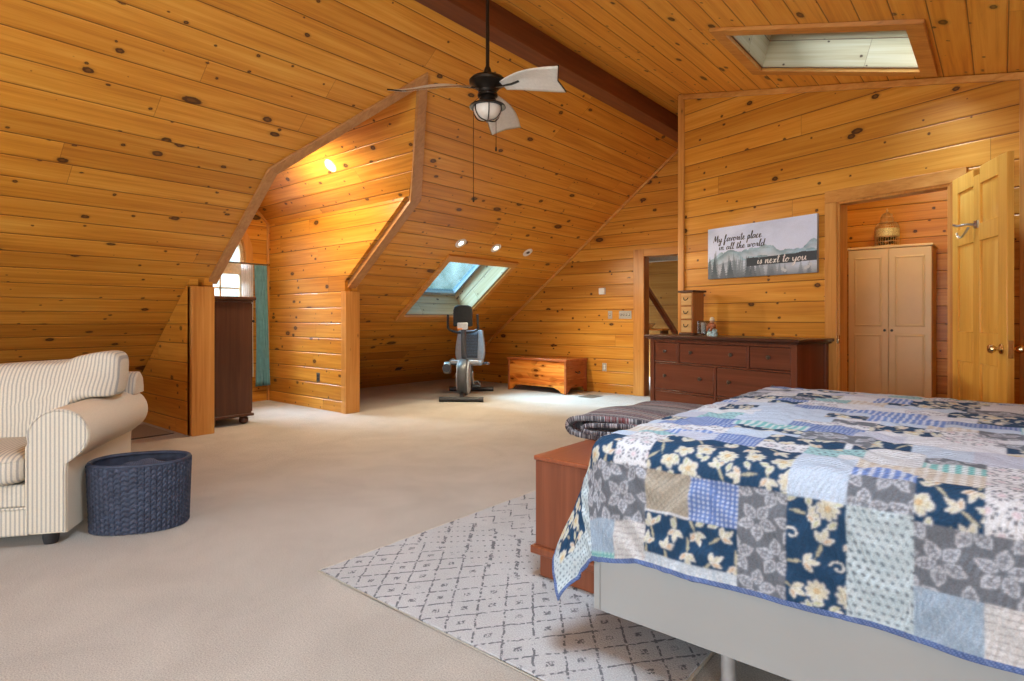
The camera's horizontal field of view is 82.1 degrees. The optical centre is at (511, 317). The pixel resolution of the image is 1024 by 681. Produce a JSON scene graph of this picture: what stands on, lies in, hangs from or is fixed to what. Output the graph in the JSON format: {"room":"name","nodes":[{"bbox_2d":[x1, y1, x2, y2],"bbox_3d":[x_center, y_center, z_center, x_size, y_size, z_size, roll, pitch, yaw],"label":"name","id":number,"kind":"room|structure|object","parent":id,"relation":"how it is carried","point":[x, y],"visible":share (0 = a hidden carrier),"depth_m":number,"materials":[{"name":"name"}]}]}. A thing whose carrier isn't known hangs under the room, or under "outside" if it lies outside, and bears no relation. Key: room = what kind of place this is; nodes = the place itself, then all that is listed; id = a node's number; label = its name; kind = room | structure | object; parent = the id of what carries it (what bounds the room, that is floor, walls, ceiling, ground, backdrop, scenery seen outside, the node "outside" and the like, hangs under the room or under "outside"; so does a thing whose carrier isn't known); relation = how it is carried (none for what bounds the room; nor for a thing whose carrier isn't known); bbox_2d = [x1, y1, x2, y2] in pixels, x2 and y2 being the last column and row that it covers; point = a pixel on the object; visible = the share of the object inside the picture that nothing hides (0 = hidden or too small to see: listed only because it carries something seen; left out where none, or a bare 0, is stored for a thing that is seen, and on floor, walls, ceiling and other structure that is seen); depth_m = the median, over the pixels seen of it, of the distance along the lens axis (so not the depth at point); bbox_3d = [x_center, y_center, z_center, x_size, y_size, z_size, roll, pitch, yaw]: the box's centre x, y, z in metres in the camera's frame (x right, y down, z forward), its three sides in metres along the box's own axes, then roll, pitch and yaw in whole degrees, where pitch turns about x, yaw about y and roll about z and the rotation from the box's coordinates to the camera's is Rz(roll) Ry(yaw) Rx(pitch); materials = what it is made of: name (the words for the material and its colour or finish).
{"room":"bedroom","nodes":[
{"label":"bedroom","id":0,"kind":"room"},
{"bbox_2d":[140,279,197,435],"bbox_3d":[-3.868,0.384,6.386,1.960,1.532,0.080,0,0,40],"label":"wall","id":1,"kind":"structure","parent":0,"point":[165,375],"depth_m":6.00,"materials":[{"name":"brown wood"}]},
{"bbox_2d":[201,279,212,286],"bbox_3d":[-3.298,-0.080,6.094,2.930,2.460,0.080,0,0,40],"label":"wall","id":2,"kind":"structure","parent":0,"point":[205,283],"depth_m":5.86,"materials":[{"name":"brown wood"}]},
{"bbox_2d":[188,286,213,436],"bbox_3d":[-3.072,0.420,5.811,0.100,1.460,0.215,0,0,40],"label":"trim","id":3,"kind":"structure","parent":2,"relation":"attached to","point":[201,306],"depth_m":5.77,"materials":[{"name":"brown wood"}]},
{"bbox_2d":[209,168,276,283],"bbox_3d":[-2.577,-0.863,5.551,1.292,1.040,0.090,0,0,40],"label":"trim","id":4,"kind":"structure","parent":2,"relation":"attached to","point":[268,178],"depth_m":5.48,"materials":[{"name":"brown wood"}]},
{"bbox_2d":[269,72,427,173],"bbox_3d":[-1.444,-1.738,5.159,1.438,0.944,0.134,0,0,1],"label":"trim","id":5,"kind":"structure","parent":2,"relation":"attached to","point":[331,135],"depth_m":5.12,"materials":[{"name":"brown wood"}]},
{"bbox_2d":[241,212,266,401],"bbox_3d":[-3.951,-0.485,7.692,0.120,3.270,1.540,0,0,40],"label":"wall","id":6,"kind":"structure","parent":0,"point":[256,231],"depth_m":8.11,"materials":[{"name":"brown wood"}]},
{"bbox_2d":[214,232,252,296],"bbox_3d":[-3.928,-0.509,7.673,0.120,1.779,1.060,0,0,40],"label":"window","id":7,"kind":"structure","parent":6,"relation":"in","point":[231,268],"depth_m":7.97,"materials":[{"name":"brown wood"}]},
{"bbox_2d":[229,261,269,265],"bbox_3d":[-3.875,-0.735,7.603,0.108,0.040,1.515,0,0,40],"label":"curtain rod","id":8,"kind":"object","parent":6,"relation":"attached to","point":[229,261],"visible":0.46,"depth_m":7.94,"materials":[{"name":"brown metal"}]},
{"bbox_2d":[241,264,253,376],"bbox_3d":[-3.566,0.040,7.917,0.034,1.521,0.183,0,0,40],"label":"sheer curtain","id":9,"kind":"object","parent":8,"relation":"hanging from","point":[246,270],"visible":0.33,"depth_m":7.93,"materials":[{"name":"white fabric"}]},
{"bbox_2d":[254,265,269,385],"bbox_3d":[-3.429,0.105,8.075,0.057,1.651,0.233,0,0,40],"label":"curtain","id":10,"kind":"object","parent":8,"relation":"hanging from","point":[260,272],"visible":1,"depth_m":8.07,"materials":[{"name":"teal fabric"}]},
{"bbox_2d":[257,210,269,224],"bbox_3d":[-3.645,-1.700,7.948,0.030,0.813,0.759,0,0,40],"label":"trim","id":11,"kind":"structure","parent":6,"relation":"attached to","point":[258,212],"depth_m":8.16,"materials":[{"name":"brown wood"}]},
{"bbox_2d":[267,224,268,399],"bbox_3d":[-3.412,-0.080,8.226,0.025,2.460,0.030,0,0,40],"label":"trim","id":12,"kind":"structure","parent":6,"relation":"attached to","point":[267,224],"depth_m":8.22,"materials":[{"name":"brown wood"}]},
{"bbox_2d":[269,197,406,412],"bbox_3d":[-2.261,-0.080,7.338,2.930,2.460,0.080,0,0,40],"label":"wall","id":13,"kind":"structure","parent":0,"point":[313,259],"depth_m":7.52,"materials":[{"name":"brown wood"}]},
{"bbox_2d":[316,373,319,381],"bbox_3d":[-2.455,0.750,7.441,0.074,0.116,0.010,0,0,40],"label":"wall outlet","id":14,"kind":"object","parent":13,"relation":"attached to","point":[317,374],"visible":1,"depth_m":7.44,"materials":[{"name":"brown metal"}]},
{"bbox_2d":[341,291,359,413],"bbox_3d":[-1.963,0.415,7.142,0.100,1.470,0.200,0,0,40],"label":"trim","id":15,"kind":"structure","parent":13,"relation":"attached to","point":[350,301],"depth_m":7.09,"materials":[{"name":"brown wood"}]},
{"bbox_2d":[348,197,420,289],"bbox_3d":[-1.529,-0.863,6.809,1.292,1.040,0.115,0,0,40],"label":"trim","id":16,"kind":"structure","parent":13,"relation":"attached to","point":[408,207],"depth_m":6.73,"materials":[{"name":"brown wood"}]},
{"bbox_2d":[408,75,427,201],"bbox_3d":[-0.922,-1.733,5.782,0.162,0.956,1.427,0,0,-13],"label":"trim","id":17,"kind":"structure","parent":13,"relation":"attached to","point":[421,95],"depth_m":5.73,"materials":[{"name":"brown wood"}]},
{"bbox_2d":[0,0,677,387],"bbox_3d":[-3.059,-0.699,5.335,4.731,3.698,11.480,0,0,40],"label":"ceiling","id":18,"kind":"structure","parent":0,"point":[137,137],"depth_m":4.92,"materials":[{"name":"brown wood"}]},
{"bbox_2d":[394,254,518,320],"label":"window","id":19,"kind":"structure","parent":18,"relation":"attached to","point":[458,280],"depth_m":8.96,"materials":[{"name":"brown wood"}]},
{"bbox_2d":[455,239,466,247],"bbox_3d":[-0.656,-0.961,7.558,0.129,0.102,0.159,0,0,45],"label":"recessed light","id":20,"kind":"object","parent":18,"relation":"in","point":[462,242],"visible":1,"depth_m":7.55,"materials":[{"name":"white plastic"}]},
{"bbox_2d":[491,244,500,251],"bbox_3d":[-0.219,-0.961,8.082,0.129,0.102,0.159,0,0,45],"label":"recessed light","id":21,"kind":"object","parent":18,"relation":"in","point":[496,247],"visible":1,"depth_m":8.07,"materials":[{"name":"white plastic"}]},
{"bbox_2d":[523,249,531,255],"bbox_3d":[0.230,-0.961,8.622,0.129,0.102,0.159,0,0,45],"label":"recessed light","id":22,"kind":"object","parent":18,"relation":"in","point":[529,251],"visible":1,"depth_m":8.61,"materials":[{"name":"white plastic"}]},
{"bbox_2d":[258,72,421,223],"bbox_3d":[-2.078,-1.742,6.684,4.050,0.864,0.809,0,0,40],"label":"ceiling","id":23,"kind":"structure","parent":0,"point":[372,160],"depth_m":6.47,"materials":[{"name":"brown wood"}]},
{"bbox_2d":[325,159,336,171],"bbox_3d":[-2.040,-1.713,6.612,0.160,0.121,0.112,0,0,35],"label":"recessed light","id":24,"kind":"object","parent":23,"relation":"in","point":[329,164],"visible":1,"depth_m":6.60,"materials":[{"name":"white plastic"}]},
{"bbox_2d":[0,377,790,680],"bbox_3d":[-0.392,1.200,4.817,9.470,0.100,14.300,0,0,40],"label":"floor","id":25,"kind":"structure","parent":0,"point":[234,591],"depth_m":2.90,"materials":[{"name":"beige carpet"}]},
{"bbox_2d":[0,350,147,544],"bbox_3d":[-3.320,0.674,3.165,2.154,0.952,1.020,0,0,-15],"label":"sofa","id":26,"kind":"object","parent":25,"relation":"on","point":[57,417],"visible":0.96,"depth_m":3.16,"materials":[{"name":"beige fabric"}]},
{"bbox_2d":[0,437,26,485],"bbox_3d":[-2.898,0.755,3.154,0.802,0.194,0.770,0,0,-15],"label":"seat cushion","id":27,"kind":"object","parent":26,"relation":"on","point":[13,450],"depth_m":2.93,"materials":[{"name":"beige fabric"}]},
{"bbox_2d":[0,350,128,437],"bbox_3d":[-2.835,0.471,3.391,1.047,0.547,0.353,0,0,-15],"label":"cushion","id":28,"kind":"object","parent":26,"relation":"on","point":[28,389],"depth_m":3.34,"materials":[{"name":"beige fabric"}]},
{"bbox_2d":[85,450,191,535],"bbox_3d":[-2.068,0.962,3.274,0.509,0.369,0.376,0,0,-15],"label":"woven basket","id":29,"kind":"object","parent":25,"relation":"on","point":[151,497],"visible":1,"depth_m":3.13,"materials":[{"name":"blue wicker"}]},
{"bbox_2d":[122,458,164,464],"bbox_3d":[-2.068,0.962,3.274,0.410,0.336,0.270,0,0,-15],"label":"knit throw","id":30,"kind":"object","parent":29,"relation":"in","point":[146,460],"visible":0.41,"depth_m":3.27,"materials":[{"name":"grey fabric"}]},
{"bbox_2d":[131,424,174,439],"bbox_3d":[-3.982,1.145,5.687,0.780,0.010,1.040,0,0,40],"label":"floor mat","id":31,"kind":"object","parent":25,"relation":"on","point":[141,431],"visible":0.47,"depth_m":5.87,"materials":[{"name":"brown fabric"}]},
{"bbox_2d":[214,296,255,426],"bbox_3d":[-3.257,0.460,6.499,0.785,1.380,0.535,0,0,40],"label":"cabinet","id":32,"kind":"object","parent":25,"relation":"on","point":[233,320],"visible":0.64,"depth_m":6.27,"materials":[{"name":"brown wood"}]},
{"bbox_2d":[439,305,493,401],"bbox_3d":[-0.666,0.487,8.659,0.700,1.332,1.281,0,0,3],"label":"exercise bike","id":33,"kind":"object","parent":25,"relation":"on","point":[470,344],"visible":1,"depth_m":8.25,"materials":[{"name":"black plastic"}]},
{"bbox_2d":[443,361,451,373],"bbox_3d":[-0.923,0.710,8.407,0.100,0.176,0.176,0,0,3],"label":"pedal","id":34,"kind":"object","parent":33,"relation":"on","point":[447,366],"depth_m":8.32,"materials":[{"name":"metal"}]},
{"bbox_2d":[318,490,714,680],"bbox_3d":[0.515,1.144,3.062,1.622,0.012,2.407,0,0,40],"label":"area rug","id":35,"kind":"object","parent":25,"relation":"on","point":[475,579],"visible":0.39,"depth_m":2.34,"materials":[{"name":"white fabric"}]},
{"bbox_2d":[530,439,596,593],"bbox_3d":[0.750,0.871,3.104,0.378,0.532,1.644,0,0,40],"label":"bench","id":36,"kind":"object","parent":35,"relation":"on","point":[561,472],"visible":0.17,"depth_m":2.54,"materials":[{"name":"brown wood"}]},
{"bbox_2d":[565,401,703,439],"bbox_3d":[0.735,0.536,3.175,0.523,0.132,0.907,0,0,40],"label":"pet bed","id":37,"kind":"object","parent":36,"relation":"on","point":[595,424],"visible":0.68,"depth_m":2.94,"materials":[{"name":"fabric"}]},
{"bbox_2d":[507,355,587,394],"bbox_3d":[0.563,0.887,9.361,1.194,0.525,0.597,0,0,40],"label":"cedar chest","id":38,"kind":"object","parent":25,"relation":"on","point":[560,373],"visible":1,"depth_m":9.10,"materials":[{"name":"brown wood"}]},
{"bbox_2d":[579,394,600,397],"bbox_3d":[1.155,1.147,8.618,0.240,0.007,0.320,0,0,40],"label":"floor vent","id":39,"kind":"object","parent":25,"relation":"in","point":[589,395],"visible":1,"depth_m":8.57,"materials":[{"name":"brown metal"}]},
{"bbox_2d":[649,328,669,333],"bbox_3d":[2.052,0.657,9.257,0.800,0.985,0.250,0,0,40],"label":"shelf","id":40,"kind":"object","parent":25,"relation":"on","point":[662,331],"visible":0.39,"depth_m":8.98,"materials":[{"name":"brown wood"}]},
{"bbox_2d":[644,334,833,404],"bbox_3d":[2.103,0.664,5.678,0.547,0.972,1.720,0,0,-33],"label":"dresser","id":41,"kind":"object","parent":25,"relation":"on","point":[692,369],"visible":0.63,"depth_m":5.43,"materials":[{"name":"brown wood"}]},
{"bbox_2d":[678,290,705,334],"bbox_3d":[1.881,-0.054,6.149,0.217,0.464,0.200,0,0,-33],"label":"chest","id":42,"kind":"object","parent":41,"relation":"on","point":[692,301],"visible":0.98,"depth_m":6.08,"materials":[{"name":"brown wood"}]},
{"bbox_2d":[698,321,708,335],"bbox_3d":[1.908,0.103,5.850,0.090,0.150,0.090,0,0,-33],"label":"glass","id":43,"kind":"object","parent":41,"relation":"on","point":[702,327],"visible":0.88,"depth_m":5.84,"materials":[{"name":"glass"}]},
{"bbox_2d":[701,323,704,332],"bbox_3d":[1.908,0.103,5.850,0.048,0.114,0.048,0,0,-33],"label":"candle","id":44,"kind":"object","parent":43,"relation":"on","point":[702,324],"depth_m":5.83,"materials":[{"name":"wax"}]},
{"bbox_2d":[706,317,717,335],"bbox_3d":[1.956,0.084,5.761,0.107,0.188,0.108,0,0,-33],"label":"figurine","id":45,"kind":"object","parent":41,"relation":"on","point":[711,329],"visible":1,"depth_m":5.74,"materials":[{"name":"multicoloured ceramic"}]},
{"bbox_2d":[594,561,1023,680],"bbox_3d":[1.702,0.893,2.066,2.100,0.487,1.930,0,0,40],"label":"bed","id":46,"kind":"object","parent":25,"relation":"on","point":[793,644],"visible":0.23,"depth_m":1.64,"materials":[{"name":"fabric"}]},
{"bbox_2d":[847,243,937,397],"bbox_3d":[4.128,0.193,6.391,0.774,1.915,0.556,0,0,40],"label":"wardrobe","id":47,"kind":"object","parent":25,"relation":"on","point":[892,288],"visible":0.7,"depth_m":6.18,"materials":[{"name":"beige laminate"}]},
{"bbox_2d":[874,209,899,245],"bbox_3d":[4.077,-0.980,6.392,0.248,0.430,0.248,0,0,40],"label":"birdcage","id":48,"kind":"object","parent":47,"relation":"on","point":[889,233],"visible":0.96,"depth_m":6.33,"materials":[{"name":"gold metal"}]},
{"bbox_2d":[649,261,677,376],"bbox_3d":[3.012,-0.750,11.190,4.300,3.800,0.050,0,0,40],"label":"wall","id":49,"kind":"structure","parent":0,"point":[663,276],"depth_m":11.25,"materials":[{"name":"brown wood"}]},
{"bbox_2d":[452,153,947,397],"bbox_3d":[2.502,-0.735,8.251,9.420,3.769,0.120,0,0,40],"label":"wall","id":50,"kind":"structure","parent":0,"point":[568,317],"depth_m":8.89,"materials":[{"name":"brown wood"}]},
{"bbox_2d":[415,0,677,142],"bbox_3d":[-1.190,-2.531,3.778,0.200,0.237,11.480,0,0,40],"label":"beam","id":51,"kind":"structure","parent":50,"relation":"attached to","point":[508,31],"depth_m":5.55,"materials":[{"name":"brown wood"}]},
{"bbox_2d":[453,149,677,377],"bbox_3d":[0.633,-0.646,9.714,4.587,3.570,0.024,0,0,40],"label":"trim","id":52,"kind":"structure","parent":50,"relation":"attached to","point":[676,151],"depth_m":9.26,"materials":[{"name":"brown wood"}]},
{"bbox_2d":[599,288,605,293],"bbox_3d":[1.389,-0.415,9.083,0.115,0.100,0.026,0,0,40],"label":"thermostat","id":53,"kind":"object","parent":50,"relation":"attached to","point":[601,290],"visible":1,"depth_m":9.06,"materials":[{"name":"white plastic"}]},
{"bbox_2d":[602,363,606,370],"bbox_3d":[1.423,0.757,9.064,0.075,0.125,0.011,0,0,40],"label":"wall outlet","id":54,"kind":"object","parent":50,"relation":"attached to","point":[604,365],"visible":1,"depth_m":9.06,"materials":[{"name":"white plastic"}]},
{"bbox_2d":[608,311,611,318],"bbox_3d":[1.496,-0.048,8.995,0.073,0.120,0.024,0,0,40],"label":"light switch","id":55,"kind":"object","parent":50,"relation":"attached to","point":[609,312],"visible":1,"depth_m":8.99,"materials":[{"name":"white plastic"}]},
{"bbox_2d":[619,311,631,318],"bbox_3d":[1.708,-0.045,8.819,0.202,0.106,0.024,0,0,40],"label":"light switch","id":56,"kind":"object","parent":50,"relation":"attached to","point":[622,314],"visible":1,"depth_m":8.81,"materials":[{"name":"white plastic"}]},
{"bbox_2d":[633,249,643,395],"bbox_3d":[1.873,0.070,8.683,0.170,2.160,0.022,0,0,40],"label":"trim","id":57,"kind":"structure","parent":50,"relation":"attached to","point":[638,255],"depth_m":8.67,"materials":[{"name":"brown wood"}]},
{"bbox_2d":[644,246,677,255],"bbox_3d":[2.316,-0.958,8.313,0.985,0.105,0.022,0,0,40],"label":"trim","id":58,"kind":"structure","parent":50,"relation":"attached to","point":[666,250],"depth_m":8.44,"materials":[{"name":"brown wood"}]},
{"bbox_2d":[644,254,839,395],"bbox_3d":[2.661,0.110,6.977,0.619,2.080,3.770,0,0,-14],"label":"trim","id":59,"kind":"structure","parent":50,"relation":"attached to","point":[646,258],"depth_m":8.68,"materials":[{"name":"brown wood"}]},
{"bbox_2d":[492,0,1023,115],"bbox_3d":[0.649,-2.051,2.323,4.730,1.394,11.600,0,0,40],"label":"ceiling","id":60,"kind":"structure","parent":0,"point":[664,50],"depth_m":4.50,"materials":[{"name":"brown wood"}]},
{"bbox_2d":[387,0,566,201],"bbox_3d":[-0.050,-1.651,4.117,1.124,1.662,1.230,0,0,40],"label":"ceiling fan","id":61,"kind":"object","parent":60,"relation":"hanging from","point":[490,108],"visible":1,"depth_m":4.08,"materials":[{"name":"white wood"}]},
{"bbox_2d":[709,19,938,76],"bbox_3d":[2.333,-2.151,4.414,1.346,0.706,1.037,0,0,40],"label":"window","id":62,"kind":"structure","parent":60,"relation":"attached to","point":[902,47],"depth_m":4.59,"materials":[{"name":"brown wood"}]},
{"bbox_2d":[685,80,1018,403],"bbox_3d":[3.069,-0.669,4.831,0.100,3.638,4.200,0,0,-33],"label":"wall","id":63,"kind":"structure","parent":0,"point":[756,158],"depth_m":5.38,"materials":[{"name":"brown wood"}]},
{"bbox_2d":[678,94,684,333],"bbox_3d":[1.879,-0.664,6.528,0.022,3.628,0.080,0,0,-33],"label":"trim","id":64,"kind":"structure","parent":63,"relation":"attached to","point":[681,102],"depth_m":6.51,"materials":[{"name":"brown wood"}]},
{"bbox_2d":[708,213,818,279],"bbox_3d":[2.402,-0.669,5.725,0.032,0.525,1.170,0,0,-33],"label":"canvas","id":65,"kind":"object","parent":63,"relation":"attached to","point":[790,245],"visible":1,"depth_m":5.64,"materials":[{"name":"fabric"}]},
{"bbox_2d":[825,202,836,390],"bbox_3d":[2.792,0.072,5.142,0.022,2.155,0.105,0,0,-33],"label":"trim","id":66,"kind":"structure","parent":63,"relation":"attached to","point":[830,208],"depth_m":5.13,"materials":[{"name":"brown wood"}]},
{"bbox_2d":[683,72,1023,99],"bbox_3d":[3.037,-1.894,4.767,0.024,1.137,4.141,0,0,-33],"label":"trim","id":67,"kind":"structure","parent":63,"relation":"attached to","point":[1014,75],"depth_m":4.85,"materials":[{"name":"brown wood"}]},
{"bbox_2d":[837,184,949,397],"bbox_3d":[3.105,0.070,4.785,0.130,2.160,0.846,0,0,-33],"label":"trim","id":68,"kind":"structure","parent":63,"relation":"attached to","point":[841,206],"depth_m":5.09,"materials":[{"name":"brown wood"}]},
{"bbox_2d":[825,167,967,203],"bbox_3d":[3.050,-1.058,4.749,0.022,0.105,1.046,0,0,-33],"label":"trim","id":69,"kind":"structure","parent":63,"relation":"attached to","point":[944,177],"depth_m":4.70,"materials":[{"name":"brown wood"}]},
{"bbox_2d":[950,183,952,398],"bbox_3d":[3.309,0.072,4.356,0.022,2.155,0.105,0,0,-33],"label":"trim","id":70,"kind":"structure","parent":63,"relation":"attached to","point":[951,184],"depth_m":4.38,"materials":[{"name":"brown wood"}]},
{"bbox_2d":[952,151,1023,403],"bbox_3d":[3.151,0.058,4.010,0.181,2.166,0.854,0,0,13],"label":"door","id":71,"kind":"structure","parent":63,"relation":"in","point":[983,203],"depth_m":3.91,"materials":[{"name":"brown wood"}]},
{"bbox_2d":[1019,79,1023,403],"bbox_3d":[3.520,-0.260,4.035,0.022,2.820,0.055,0,0,-33],"label":"trim","id":72,"kind":"structure","parent":63,"relation":"attached to","point":[1021,81],"depth_m":4.04,"materials":[{"name":"brown wood"}]},
{"bbox_3d":[2.190,-1.404,10.150,3.031,2.365,2.600,0,0,40],"label":"wall","id":73,"kind":"structure","parent":0,"visible":0},
{"bbox_2d":[649,287,677,333],"bbox_3d":[2.311,-0.285,9.529,1.304,1.866,0.090,0,0,40],"label":"trim","id":74,"kind":"structure","parent":73,"relation":"attached to","point":[652,296],"depth_m":9.40,"materials":[{"name":"brown wood"}]},
{"bbox_2d":[649,255,677,261],"bbox_3d":[2.612,-1.080,10.007,3.200,0.220,0.120,0,0,40],"label":"trim","id":75,"kind":"structure","parent":73,"relation":"attached to","point":[663,258],"depth_m":9.97,"materials":[{"name":"brown wood"}]},
{"bbox_3d":[1.733,0.625,2.041,2.010,0.380,1.845,0,0,40],"label":"mattress","id":76,"kind":"object","parent":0,"visible":0},
{"bbox_2d":[552,386,1023,674],"bbox_3d":[1.636,0.669,2.114,2.256,0.590,2.072,0,0,40],"label":"quilt","id":77,"kind":"object","parent":76,"relation":"on","point":[899,515],"visible":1,"depth_m":1.63,"materials":[{"name":"fabric"}]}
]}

